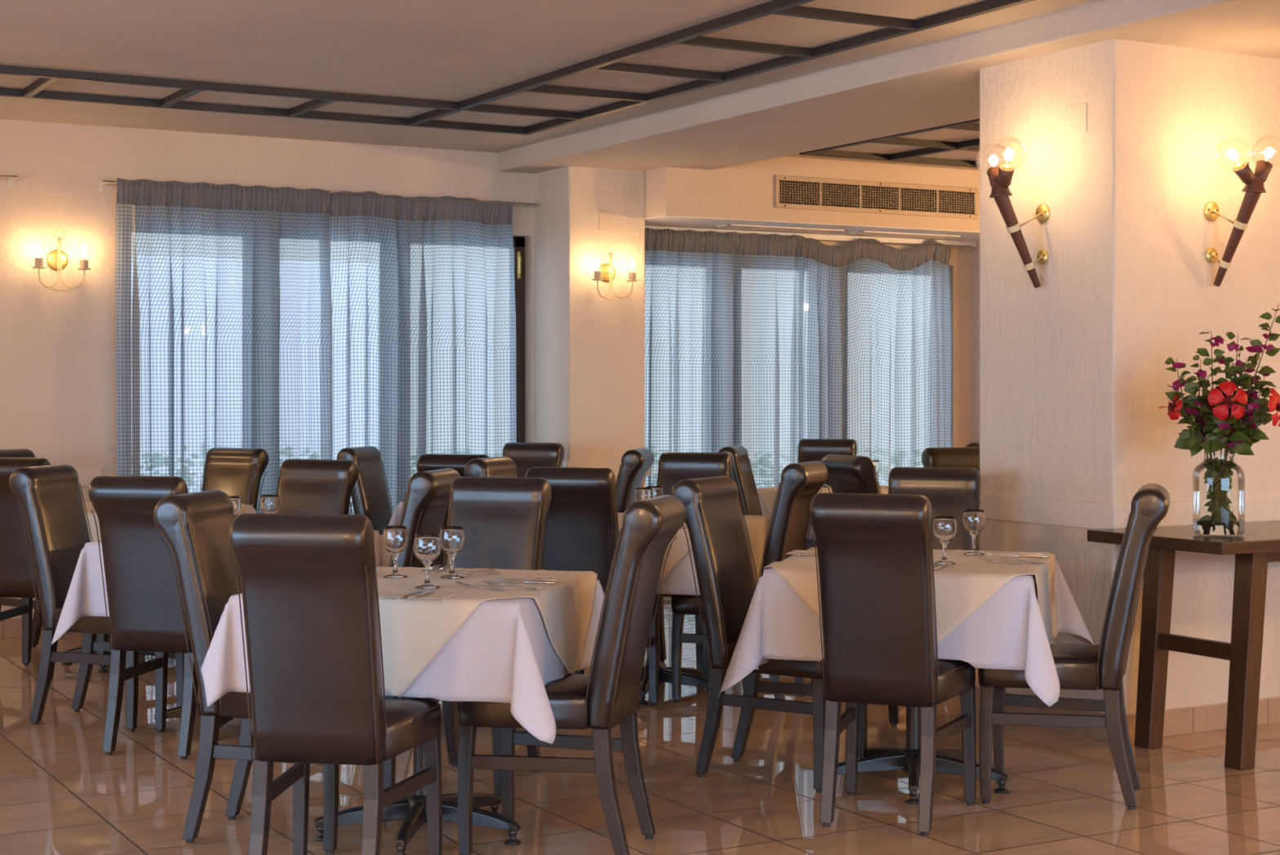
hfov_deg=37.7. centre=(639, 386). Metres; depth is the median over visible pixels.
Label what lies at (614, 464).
trim
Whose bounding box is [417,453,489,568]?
dining chair
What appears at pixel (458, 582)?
fork
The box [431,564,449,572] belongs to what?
table knife
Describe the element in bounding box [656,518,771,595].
tablecloth
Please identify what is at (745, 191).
wall
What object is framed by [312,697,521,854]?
dining table
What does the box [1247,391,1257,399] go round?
flower
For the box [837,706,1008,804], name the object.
dining table
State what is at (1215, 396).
flower
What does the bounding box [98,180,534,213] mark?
curtain rod
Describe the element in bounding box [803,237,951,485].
curtain
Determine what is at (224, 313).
curtain
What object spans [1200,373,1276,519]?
branch
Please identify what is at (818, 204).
air vent
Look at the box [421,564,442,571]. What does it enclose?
table knife
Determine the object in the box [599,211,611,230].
wall plate
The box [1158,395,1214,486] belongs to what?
flower
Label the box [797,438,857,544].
dining chair
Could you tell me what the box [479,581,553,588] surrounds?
paper napkin
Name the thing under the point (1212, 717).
baseboard
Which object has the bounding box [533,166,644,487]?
pillar
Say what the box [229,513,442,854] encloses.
dining chair
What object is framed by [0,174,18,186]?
curtain rod
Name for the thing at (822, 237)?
trim
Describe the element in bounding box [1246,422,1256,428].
flower
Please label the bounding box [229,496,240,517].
wine glass
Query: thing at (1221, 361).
flower
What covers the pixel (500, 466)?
dining chair
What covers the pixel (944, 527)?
wine glass
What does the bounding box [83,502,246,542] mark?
tablecloth
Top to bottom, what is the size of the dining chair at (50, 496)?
1.066 m
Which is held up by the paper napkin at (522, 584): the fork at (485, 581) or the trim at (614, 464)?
the fork at (485, 581)
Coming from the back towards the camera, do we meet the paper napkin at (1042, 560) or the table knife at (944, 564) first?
the paper napkin at (1042, 560)
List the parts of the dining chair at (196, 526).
backrest, leg, seat, leg, leg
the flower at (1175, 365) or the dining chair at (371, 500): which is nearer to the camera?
the flower at (1175, 365)
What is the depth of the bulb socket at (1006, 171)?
7.56 m
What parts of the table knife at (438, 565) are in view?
handle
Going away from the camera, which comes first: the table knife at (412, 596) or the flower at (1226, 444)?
the table knife at (412, 596)
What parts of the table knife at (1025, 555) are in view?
handle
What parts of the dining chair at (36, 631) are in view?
backrest, leg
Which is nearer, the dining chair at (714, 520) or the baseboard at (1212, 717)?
the dining chair at (714, 520)
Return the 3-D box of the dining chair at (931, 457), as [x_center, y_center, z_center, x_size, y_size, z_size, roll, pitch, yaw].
[1.817,0.867,10.122,0.448,1.066,0.618,0,0,-18]
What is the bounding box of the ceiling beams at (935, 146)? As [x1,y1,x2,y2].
[799,118,979,168]
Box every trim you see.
[74,466,102,486]
[560,459,649,476]
[644,215,979,241]
[644,226,976,247]
[978,493,1279,528]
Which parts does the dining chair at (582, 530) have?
backrest, leg, seat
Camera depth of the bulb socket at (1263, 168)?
7.45 m
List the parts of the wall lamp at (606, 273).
arm, wall plate, arm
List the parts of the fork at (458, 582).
handle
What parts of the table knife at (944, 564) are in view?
handle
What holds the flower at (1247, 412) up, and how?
on the branch at (1254, 433)
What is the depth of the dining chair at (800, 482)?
8.29 m
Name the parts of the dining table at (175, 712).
leg, leg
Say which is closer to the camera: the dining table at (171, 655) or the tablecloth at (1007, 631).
the tablecloth at (1007, 631)
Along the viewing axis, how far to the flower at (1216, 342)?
7.05 m
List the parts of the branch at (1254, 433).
stem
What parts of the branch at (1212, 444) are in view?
stem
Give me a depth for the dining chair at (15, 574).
8.94 m
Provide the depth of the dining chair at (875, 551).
5.91 m
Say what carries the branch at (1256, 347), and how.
in the glass vase
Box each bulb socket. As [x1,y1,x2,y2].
[986,155,998,186]
[998,150,1014,188]
[1228,150,1254,184]
[1253,147,1273,182]
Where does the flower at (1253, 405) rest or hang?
on the branch at (1254, 433)
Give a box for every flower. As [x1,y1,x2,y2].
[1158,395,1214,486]
[1167,384,1178,391]
[1172,362,1186,368]
[1172,379,1185,387]
[1180,406,1191,411]
[1186,407,1199,414]
[1193,400,1202,406]
[1194,369,1206,377]
[1195,415,1207,422]
[1207,381,1247,491]
[1209,337,1223,343]
[1209,340,1219,346]
[1213,358,1225,364]
[1217,422,1230,428]
[1223,440,1235,448]
[1226,342,1239,351]
[1226,387,1279,481]
[1230,359,1242,367]
[1241,416,1254,422]
[1244,368,1255,373]
[1244,408,1253,417]
[1245,345,1262,352]
[1245,390,1257,398]
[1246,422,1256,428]
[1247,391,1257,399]
[1247,402,1260,409]
[1260,343,1273,351]
[1262,333,1271,338]
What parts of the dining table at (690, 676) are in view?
leg, leg, leg, leg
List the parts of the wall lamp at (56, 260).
arm, wall plate, arm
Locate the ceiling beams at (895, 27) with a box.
[0,0,1035,134]
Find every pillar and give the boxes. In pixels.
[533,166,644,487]
[979,39,1279,713]
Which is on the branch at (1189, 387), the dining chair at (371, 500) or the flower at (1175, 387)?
the flower at (1175, 387)
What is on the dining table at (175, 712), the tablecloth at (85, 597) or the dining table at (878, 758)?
the tablecloth at (85, 597)
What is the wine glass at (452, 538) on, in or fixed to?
on the tablecloth at (414, 630)
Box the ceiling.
[0,0,1097,170]
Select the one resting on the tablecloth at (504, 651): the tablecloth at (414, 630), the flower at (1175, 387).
the tablecloth at (414, 630)
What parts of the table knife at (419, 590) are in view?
handle, blade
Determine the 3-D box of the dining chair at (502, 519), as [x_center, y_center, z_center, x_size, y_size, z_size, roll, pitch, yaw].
[-0.588,0.867,6.692,0.448,1.066,0.618,0,0,17]
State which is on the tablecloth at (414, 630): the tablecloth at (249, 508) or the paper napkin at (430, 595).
the paper napkin at (430, 595)
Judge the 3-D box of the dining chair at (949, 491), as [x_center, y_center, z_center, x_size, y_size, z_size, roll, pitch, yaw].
[1.143,0.867,7.522,0.448,1.066,0.618,0,0,17]
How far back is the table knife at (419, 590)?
5.44 m
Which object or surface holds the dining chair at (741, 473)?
on the floor
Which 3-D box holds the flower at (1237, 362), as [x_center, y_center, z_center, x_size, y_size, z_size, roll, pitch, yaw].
[2.238,-0.086,7.020,0.041,0.032,0.048,0,0,-29]
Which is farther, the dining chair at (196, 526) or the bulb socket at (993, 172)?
the bulb socket at (993, 172)
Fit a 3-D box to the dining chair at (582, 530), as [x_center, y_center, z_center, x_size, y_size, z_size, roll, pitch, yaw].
[-0.217,0.867,8.037,0.448,1.066,0.618,0,0,17]
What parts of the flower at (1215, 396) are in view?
stem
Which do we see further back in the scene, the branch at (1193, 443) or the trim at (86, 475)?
the trim at (86, 475)
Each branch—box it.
[1164,357,1236,519]
[1177,355,1232,520]
[1177,405,1236,518]
[1190,370,1235,520]
[1195,331,1233,520]
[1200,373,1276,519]
[1200,395,1254,506]
[1204,355,1265,519]
[1205,303,1279,519]
[1205,362,1259,519]
[1207,331,1251,519]
[1208,398,1269,518]
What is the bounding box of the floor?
[0,595,1279,854]
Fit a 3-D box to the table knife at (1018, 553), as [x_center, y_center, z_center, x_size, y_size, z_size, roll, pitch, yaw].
[1.359,0.603,6.764,0.215,0.009,0.018,0,0,8]
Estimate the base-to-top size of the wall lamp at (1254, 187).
0.602 m
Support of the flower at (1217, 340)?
on the branch at (1220, 358)
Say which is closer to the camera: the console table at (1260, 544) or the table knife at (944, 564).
the table knife at (944, 564)
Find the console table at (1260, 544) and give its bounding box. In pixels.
[1087,520,1279,769]
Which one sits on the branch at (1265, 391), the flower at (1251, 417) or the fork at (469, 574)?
the flower at (1251, 417)
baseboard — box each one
[0,617,82,638]
[975,685,1279,742]
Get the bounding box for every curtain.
[115,177,332,513]
[328,191,516,514]
[644,227,804,488]
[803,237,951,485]
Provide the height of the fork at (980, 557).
0.013 m
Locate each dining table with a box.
[62,646,175,672]
[152,702,234,740]
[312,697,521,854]
[637,593,709,704]
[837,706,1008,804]
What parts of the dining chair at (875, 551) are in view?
leg, leg, backrest, leg, seat, leg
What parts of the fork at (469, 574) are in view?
handle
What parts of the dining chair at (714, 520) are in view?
leg, backrest, leg, seat, leg, leg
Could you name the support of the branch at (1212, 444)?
in the glass vase
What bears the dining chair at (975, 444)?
on the floor
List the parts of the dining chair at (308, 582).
leg, leg, backrest, leg, seat, leg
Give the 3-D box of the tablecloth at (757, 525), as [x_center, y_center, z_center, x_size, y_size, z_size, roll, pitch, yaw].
[0.061,0.751,8.607,0.988,0.283,0.975,0,0,17]
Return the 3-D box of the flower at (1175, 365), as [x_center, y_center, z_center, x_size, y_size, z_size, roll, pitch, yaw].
[2.000,-0.080,6.961,0.049,0.021,0.043,0,0,15]
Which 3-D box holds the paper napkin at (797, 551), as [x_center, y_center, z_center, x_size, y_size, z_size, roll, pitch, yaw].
[0.639,0.607,6.871,0.188,0.003,0.158,0,0,17]
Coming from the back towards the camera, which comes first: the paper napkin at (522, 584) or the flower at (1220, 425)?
the flower at (1220, 425)
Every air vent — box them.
[714,223,847,232]
[774,174,977,218]
[845,231,962,238]
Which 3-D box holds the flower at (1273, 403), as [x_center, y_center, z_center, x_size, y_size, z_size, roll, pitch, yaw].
[2.287,0.230,6.961,0.251,0.451,0.114,0,0,-7]
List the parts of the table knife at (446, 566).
handle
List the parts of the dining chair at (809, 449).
seat, backrest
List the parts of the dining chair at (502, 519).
leg, leg, leg, backrest, leg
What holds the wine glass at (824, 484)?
on the tablecloth at (767, 495)
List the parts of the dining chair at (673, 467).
leg, seat, backrest, leg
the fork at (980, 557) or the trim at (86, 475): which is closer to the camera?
the fork at (980, 557)
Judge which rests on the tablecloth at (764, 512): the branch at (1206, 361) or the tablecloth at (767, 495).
the tablecloth at (767, 495)
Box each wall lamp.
[32,227,90,291]
[591,244,638,300]
[986,150,1049,288]
[1204,147,1273,286]
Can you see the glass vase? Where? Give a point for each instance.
(1202, 527)
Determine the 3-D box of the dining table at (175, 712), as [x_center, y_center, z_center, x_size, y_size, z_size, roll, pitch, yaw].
[-1.660,1.010,7.750,0.856,0.779,0.856,0,0,14]
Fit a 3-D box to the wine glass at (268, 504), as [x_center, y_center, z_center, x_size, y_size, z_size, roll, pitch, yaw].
[-1.526,0.527,7.742,0.083,0.161,0.083,0,0,18]
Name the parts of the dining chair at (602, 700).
leg, leg, seat, leg, backrest, leg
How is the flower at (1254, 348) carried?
on the branch at (1256, 347)
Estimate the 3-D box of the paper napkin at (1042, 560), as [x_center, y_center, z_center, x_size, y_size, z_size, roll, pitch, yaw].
[1.321,0.607,6.581,0.188,0.003,0.148,0,0,17]
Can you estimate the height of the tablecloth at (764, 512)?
0.354 m
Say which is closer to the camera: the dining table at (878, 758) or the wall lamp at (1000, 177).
the dining table at (878, 758)
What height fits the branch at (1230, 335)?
0.750 m
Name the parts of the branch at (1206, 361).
stem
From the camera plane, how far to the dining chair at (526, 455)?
11.19 m
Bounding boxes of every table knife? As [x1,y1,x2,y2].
[395,588,426,598]
[405,589,436,599]
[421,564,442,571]
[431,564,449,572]
[491,580,556,583]
[493,577,559,581]
[796,553,817,555]
[933,563,948,569]
[993,552,1047,555]
[998,554,1048,557]
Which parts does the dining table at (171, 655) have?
leg, leg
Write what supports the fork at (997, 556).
on the paper napkin at (1042, 560)
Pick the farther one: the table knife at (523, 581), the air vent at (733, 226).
the air vent at (733, 226)
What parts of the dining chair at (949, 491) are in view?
leg, backrest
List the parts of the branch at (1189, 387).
stem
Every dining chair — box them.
[0,448,110,647]
[0,457,106,679]
[8,463,183,732]
[88,475,198,759]
[153,489,383,854]
[200,447,269,513]
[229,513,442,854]
[275,458,358,514]
[336,445,393,534]
[383,476,551,797]
[389,467,461,697]
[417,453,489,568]
[457,494,686,854]
[464,456,584,674]
[502,442,564,477]
[525,466,658,706]
[615,447,654,512]
[657,452,732,676]
[671,460,827,702]
[671,475,867,792]
[718,444,817,583]
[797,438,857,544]
[809,492,976,835]
[820,453,881,493]
[888,466,981,749]
[921,446,979,550]
[964,440,979,447]
[977,483,1170,809]
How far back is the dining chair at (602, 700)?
5.55 m
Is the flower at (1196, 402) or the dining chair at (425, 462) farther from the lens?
the dining chair at (425, 462)
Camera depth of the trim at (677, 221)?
12.53 m
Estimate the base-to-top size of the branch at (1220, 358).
0.754 m
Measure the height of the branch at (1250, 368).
0.660 m
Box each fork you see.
[442,568,495,572]
[454,571,500,575]
[454,581,504,590]
[482,580,537,589]
[977,555,1022,564]
[994,555,1044,563]
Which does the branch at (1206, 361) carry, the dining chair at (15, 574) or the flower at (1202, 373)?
the flower at (1202, 373)
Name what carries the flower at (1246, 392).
on the branch at (1265, 391)
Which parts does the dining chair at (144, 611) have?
leg, backrest, leg, leg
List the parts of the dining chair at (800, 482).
leg, leg, seat, leg, backrest, leg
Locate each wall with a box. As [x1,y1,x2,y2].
[0,119,971,617]
[644,155,979,231]
[971,241,979,442]
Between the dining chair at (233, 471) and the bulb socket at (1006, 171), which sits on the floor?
the dining chair at (233, 471)
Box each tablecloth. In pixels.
[50,529,392,644]
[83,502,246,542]
[200,578,605,743]
[243,504,256,513]
[376,566,597,695]
[387,501,404,525]
[617,512,768,584]
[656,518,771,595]
[718,559,1093,706]
[756,484,888,521]
[757,493,815,540]
[763,546,1055,644]
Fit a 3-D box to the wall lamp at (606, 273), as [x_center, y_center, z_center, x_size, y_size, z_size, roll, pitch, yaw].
[-0.174,-0.715,11.720,0.322,0.358,0.152,0,0,-29]
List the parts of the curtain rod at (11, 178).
rod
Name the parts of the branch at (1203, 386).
stem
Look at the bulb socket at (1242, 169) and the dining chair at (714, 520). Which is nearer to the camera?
the dining chair at (714, 520)
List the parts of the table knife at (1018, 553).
handle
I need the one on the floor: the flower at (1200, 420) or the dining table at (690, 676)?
the dining table at (690, 676)
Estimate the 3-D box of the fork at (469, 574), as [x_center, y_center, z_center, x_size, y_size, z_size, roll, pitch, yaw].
[-0.522,0.599,6.043,0.021,0.013,0.205,0,0,36]
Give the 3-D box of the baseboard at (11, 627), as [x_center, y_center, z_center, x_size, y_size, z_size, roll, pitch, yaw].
[-5.704,1.347,9.239,6.170,0.107,0.020,0,0,-29]
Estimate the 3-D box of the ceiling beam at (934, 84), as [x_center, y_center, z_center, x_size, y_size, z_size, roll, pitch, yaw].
[3.002,-1.440,6.208,1.140,0.140,13.850,0,0,-29]
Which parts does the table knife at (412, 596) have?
handle, blade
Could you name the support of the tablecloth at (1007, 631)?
on the dining table at (878, 758)
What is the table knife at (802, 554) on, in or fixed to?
on the tablecloth at (961, 588)
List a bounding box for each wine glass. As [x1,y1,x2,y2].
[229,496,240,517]
[259,494,279,513]
[382,525,408,577]
[413,533,440,588]
[439,525,465,578]
[634,487,653,502]
[645,485,662,497]
[818,459,830,487]
[872,459,879,486]
[932,515,956,564]
[962,509,985,555]
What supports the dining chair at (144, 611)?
on the floor
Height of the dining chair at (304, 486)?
1.066 m
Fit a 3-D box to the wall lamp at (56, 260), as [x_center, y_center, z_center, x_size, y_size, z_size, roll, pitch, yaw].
[-3.256,-0.715,10.539,0.322,0.358,0.152,0,0,-29]
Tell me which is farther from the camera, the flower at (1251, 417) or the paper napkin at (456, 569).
the flower at (1251, 417)
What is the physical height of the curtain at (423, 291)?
2.562 m
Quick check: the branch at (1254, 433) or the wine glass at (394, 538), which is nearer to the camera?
the wine glass at (394, 538)
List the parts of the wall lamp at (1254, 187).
wall plate, wall plate, support arm, support arm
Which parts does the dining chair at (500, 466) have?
backrest, leg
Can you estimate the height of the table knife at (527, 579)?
0.009 m
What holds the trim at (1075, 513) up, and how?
attached to the wall pillar at (1074, 379)
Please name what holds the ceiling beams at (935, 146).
attached to the ceiling
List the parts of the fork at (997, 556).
handle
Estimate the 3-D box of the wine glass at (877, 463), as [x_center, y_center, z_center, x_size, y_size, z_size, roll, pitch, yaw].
[1.418,0.527,11.406,0.083,0.161,0.083,0,0,17]
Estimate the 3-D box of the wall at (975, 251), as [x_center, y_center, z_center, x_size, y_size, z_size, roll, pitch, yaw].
[3.301,0.160,13.915,1.550,2.480,0.730,0,0,-29]
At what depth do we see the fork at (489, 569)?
6.14 m
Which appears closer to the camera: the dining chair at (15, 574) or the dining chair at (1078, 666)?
the dining chair at (1078, 666)
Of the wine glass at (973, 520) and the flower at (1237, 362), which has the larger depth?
the flower at (1237, 362)
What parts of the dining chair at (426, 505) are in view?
backrest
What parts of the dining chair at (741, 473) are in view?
backrest, seat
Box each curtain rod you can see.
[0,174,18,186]
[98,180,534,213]
[645,231,972,253]
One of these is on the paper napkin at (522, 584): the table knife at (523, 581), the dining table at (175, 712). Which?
the table knife at (523, 581)
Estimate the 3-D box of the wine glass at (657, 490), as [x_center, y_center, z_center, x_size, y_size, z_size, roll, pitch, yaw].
[0.063,0.527,8.428,0.083,0.161,0.083,0,0,44]
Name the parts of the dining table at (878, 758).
leg, leg, leg, leg, leg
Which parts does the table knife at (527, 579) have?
blade, handle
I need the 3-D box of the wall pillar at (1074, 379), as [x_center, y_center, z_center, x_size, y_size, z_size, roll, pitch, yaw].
[2.681,0.005,8.319,2.340,2.790,0.820,0,0,-29]
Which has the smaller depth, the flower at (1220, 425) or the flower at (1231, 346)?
the flower at (1220, 425)
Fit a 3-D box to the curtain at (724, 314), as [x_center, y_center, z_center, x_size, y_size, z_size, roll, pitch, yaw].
[0.504,0.161,12.621,1.455,2.418,0.158,0,0,-29]
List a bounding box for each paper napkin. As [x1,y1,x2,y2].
[379,591,457,599]
[435,567,503,573]
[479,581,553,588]
[786,549,817,554]
[987,556,1044,562]
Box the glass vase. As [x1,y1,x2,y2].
[1192,447,1244,536]
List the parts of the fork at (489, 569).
handle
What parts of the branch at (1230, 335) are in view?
stem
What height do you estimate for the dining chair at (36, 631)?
1.066 m
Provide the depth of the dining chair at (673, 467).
9.50 m
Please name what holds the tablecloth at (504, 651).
on the dining table at (412, 807)
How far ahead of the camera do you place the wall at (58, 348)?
10.72 m
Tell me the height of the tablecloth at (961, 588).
0.396 m
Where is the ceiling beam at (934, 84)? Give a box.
[498,0,1279,173]
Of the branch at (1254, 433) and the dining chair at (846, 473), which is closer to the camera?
the branch at (1254, 433)
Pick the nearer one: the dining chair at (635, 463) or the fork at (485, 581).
the fork at (485, 581)
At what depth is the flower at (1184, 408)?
6.95 m
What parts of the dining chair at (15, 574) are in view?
backrest, leg, leg, leg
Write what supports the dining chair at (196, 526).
on the floor
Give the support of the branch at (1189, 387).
in the glass vase
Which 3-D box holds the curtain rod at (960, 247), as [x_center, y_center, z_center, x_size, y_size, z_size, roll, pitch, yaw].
[1.127,-1.008,13.036,2.920,0.065,0.121,0,0,-29]
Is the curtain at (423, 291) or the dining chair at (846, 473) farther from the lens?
the curtain at (423, 291)
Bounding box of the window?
[512,236,524,442]
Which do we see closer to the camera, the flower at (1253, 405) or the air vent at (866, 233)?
the flower at (1253, 405)
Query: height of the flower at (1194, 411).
0.028 m
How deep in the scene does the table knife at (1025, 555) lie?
6.68 m
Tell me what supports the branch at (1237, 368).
in the glass vase
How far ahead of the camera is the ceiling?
8.41 m
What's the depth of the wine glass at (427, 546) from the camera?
5.66 m
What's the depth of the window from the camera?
12.13 m
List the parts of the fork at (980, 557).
handle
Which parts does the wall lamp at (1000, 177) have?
support arm, support arm, wall plate, wall plate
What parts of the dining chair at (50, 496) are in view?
leg, backrest, seat, leg, leg, leg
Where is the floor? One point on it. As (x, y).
(60, 793)
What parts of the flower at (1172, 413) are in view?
stem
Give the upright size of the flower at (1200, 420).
0.026 m
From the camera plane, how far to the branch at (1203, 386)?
7.01 m
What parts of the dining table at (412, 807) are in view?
leg, leg, leg, leg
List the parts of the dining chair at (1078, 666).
leg, leg, seat, leg, leg, backrest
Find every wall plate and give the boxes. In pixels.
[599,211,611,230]
[1065,103,1087,135]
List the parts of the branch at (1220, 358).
stem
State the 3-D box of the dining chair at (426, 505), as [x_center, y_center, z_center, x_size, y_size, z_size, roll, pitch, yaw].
[-1.066,0.867,7.613,0.618,1.066,0.448,0,0,13]
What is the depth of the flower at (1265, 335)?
6.97 m
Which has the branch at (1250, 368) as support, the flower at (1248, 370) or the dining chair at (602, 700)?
the flower at (1248, 370)
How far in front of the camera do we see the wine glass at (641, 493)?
8.27 m
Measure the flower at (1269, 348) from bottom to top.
0.029 m
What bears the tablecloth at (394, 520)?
on the dining table
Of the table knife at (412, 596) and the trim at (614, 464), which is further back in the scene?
the trim at (614, 464)
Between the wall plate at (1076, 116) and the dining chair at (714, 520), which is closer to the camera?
the dining chair at (714, 520)
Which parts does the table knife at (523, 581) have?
blade, handle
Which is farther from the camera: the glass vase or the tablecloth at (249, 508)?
the tablecloth at (249, 508)
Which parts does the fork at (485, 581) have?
handle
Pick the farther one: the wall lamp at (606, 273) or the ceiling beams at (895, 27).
the wall lamp at (606, 273)
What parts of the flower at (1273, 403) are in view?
stem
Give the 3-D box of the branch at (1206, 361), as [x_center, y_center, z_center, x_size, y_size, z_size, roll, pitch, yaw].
[2.112,0.212,7.013,0.189,0.663,0.162,0,0,7]

